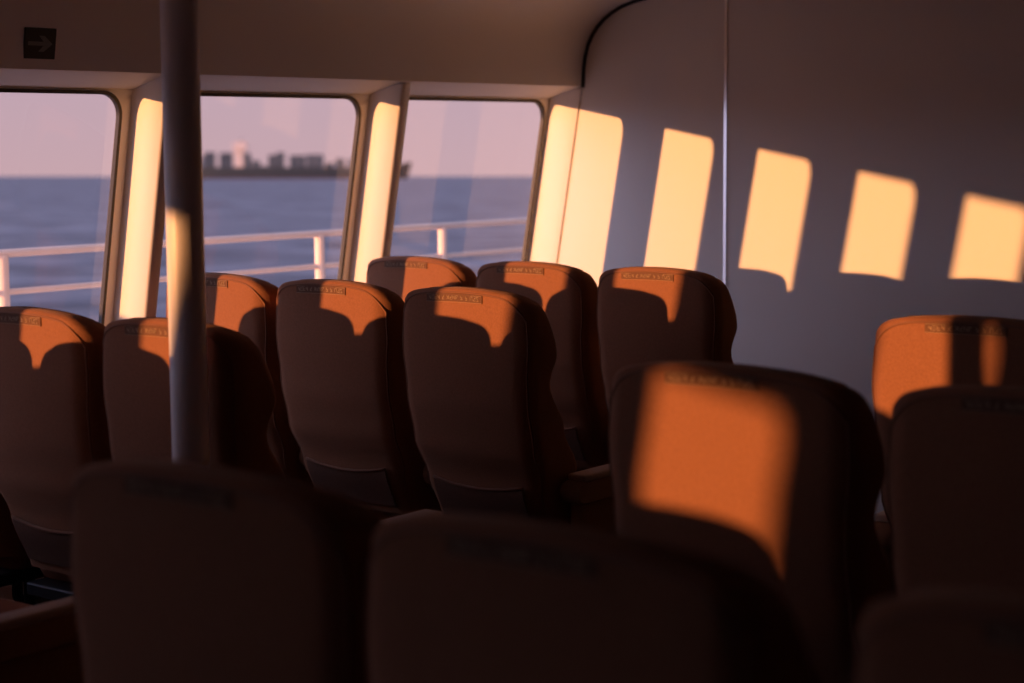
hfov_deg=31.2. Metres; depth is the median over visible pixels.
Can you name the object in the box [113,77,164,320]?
window pillar
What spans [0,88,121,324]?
window
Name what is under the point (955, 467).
seat
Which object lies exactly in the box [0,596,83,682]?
seat
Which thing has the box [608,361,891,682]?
seat
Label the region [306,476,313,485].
seat cushion
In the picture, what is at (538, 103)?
window
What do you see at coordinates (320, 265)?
deck railing
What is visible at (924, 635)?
seat
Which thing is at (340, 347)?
seat
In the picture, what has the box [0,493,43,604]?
seat
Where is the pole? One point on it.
(179, 19)
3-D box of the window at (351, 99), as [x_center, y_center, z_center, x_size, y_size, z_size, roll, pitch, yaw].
[-0.930,-0.413,6.658,0.189,0.957,0.969,5,8,38]
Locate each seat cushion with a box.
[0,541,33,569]
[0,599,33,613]
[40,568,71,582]
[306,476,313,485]
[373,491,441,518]
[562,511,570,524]
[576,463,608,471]
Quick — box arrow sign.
[23,27,56,58]
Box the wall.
[557,0,1023,513]
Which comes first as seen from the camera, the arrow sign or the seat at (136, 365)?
the seat at (136, 365)
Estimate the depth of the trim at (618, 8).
7.69 m
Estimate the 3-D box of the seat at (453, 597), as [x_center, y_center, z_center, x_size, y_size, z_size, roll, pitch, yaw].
[0.203,0.714,2.277,0.579,1.091,0.636,5,8,38]
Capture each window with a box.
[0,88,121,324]
[201,93,360,279]
[409,97,544,260]
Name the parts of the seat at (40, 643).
armrest, arm panel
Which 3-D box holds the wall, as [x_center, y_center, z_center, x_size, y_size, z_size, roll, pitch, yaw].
[4.359,-0.197,4.723,11.170,2.300,0.100,5,8,38]
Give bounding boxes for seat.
[0,306,111,600]
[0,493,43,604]
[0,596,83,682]
[71,458,384,682]
[103,317,440,521]
[166,272,313,485]
[276,279,441,518]
[366,256,476,301]
[366,512,814,682]
[402,286,614,532]
[476,261,608,471]
[596,267,736,411]
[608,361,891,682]
[851,589,1023,682]
[872,315,1023,596]
[886,385,1023,595]
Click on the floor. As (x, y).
(39, 600)
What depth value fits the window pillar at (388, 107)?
6.99 m
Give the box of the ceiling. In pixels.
[0,0,631,98]
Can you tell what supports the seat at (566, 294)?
on the floor
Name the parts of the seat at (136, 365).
backrest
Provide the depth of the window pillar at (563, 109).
7.88 m
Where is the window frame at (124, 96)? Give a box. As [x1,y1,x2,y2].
[0,86,548,326]
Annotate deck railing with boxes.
[0,217,526,306]
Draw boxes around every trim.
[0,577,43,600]
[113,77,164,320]
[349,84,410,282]
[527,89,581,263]
[581,0,643,86]
[723,0,726,284]
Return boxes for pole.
[160,0,209,464]
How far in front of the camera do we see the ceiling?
6.53 m
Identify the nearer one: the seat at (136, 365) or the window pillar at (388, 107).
the seat at (136, 365)
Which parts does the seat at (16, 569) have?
backrest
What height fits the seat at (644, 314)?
1.091 m
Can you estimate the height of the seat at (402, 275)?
1.091 m
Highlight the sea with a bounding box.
[0,176,532,321]
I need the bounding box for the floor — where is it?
[36,597,53,604]
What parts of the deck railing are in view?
post, rail, rail, post, post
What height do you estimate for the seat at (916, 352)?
1.091 m
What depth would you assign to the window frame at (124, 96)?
6.20 m
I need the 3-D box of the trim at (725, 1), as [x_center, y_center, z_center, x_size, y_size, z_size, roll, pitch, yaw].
[0.857,-0.364,7.405,0.016,2.092,0.006,5,8,38]
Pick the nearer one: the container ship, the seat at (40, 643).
the seat at (40, 643)
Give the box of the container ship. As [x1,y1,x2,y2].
[202,139,411,178]
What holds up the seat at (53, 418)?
on the floor
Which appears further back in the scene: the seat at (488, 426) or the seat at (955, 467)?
the seat at (488, 426)
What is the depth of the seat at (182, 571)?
2.32 m
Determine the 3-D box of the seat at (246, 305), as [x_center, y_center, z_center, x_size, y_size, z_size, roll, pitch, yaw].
[-0.778,0.297,6.135,0.515,1.091,0.636,5,8,38]
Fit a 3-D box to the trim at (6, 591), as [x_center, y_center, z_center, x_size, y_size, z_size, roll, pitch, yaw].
[-4.070,0.893,2.903,0.256,0.635,13.350,5,8,38]

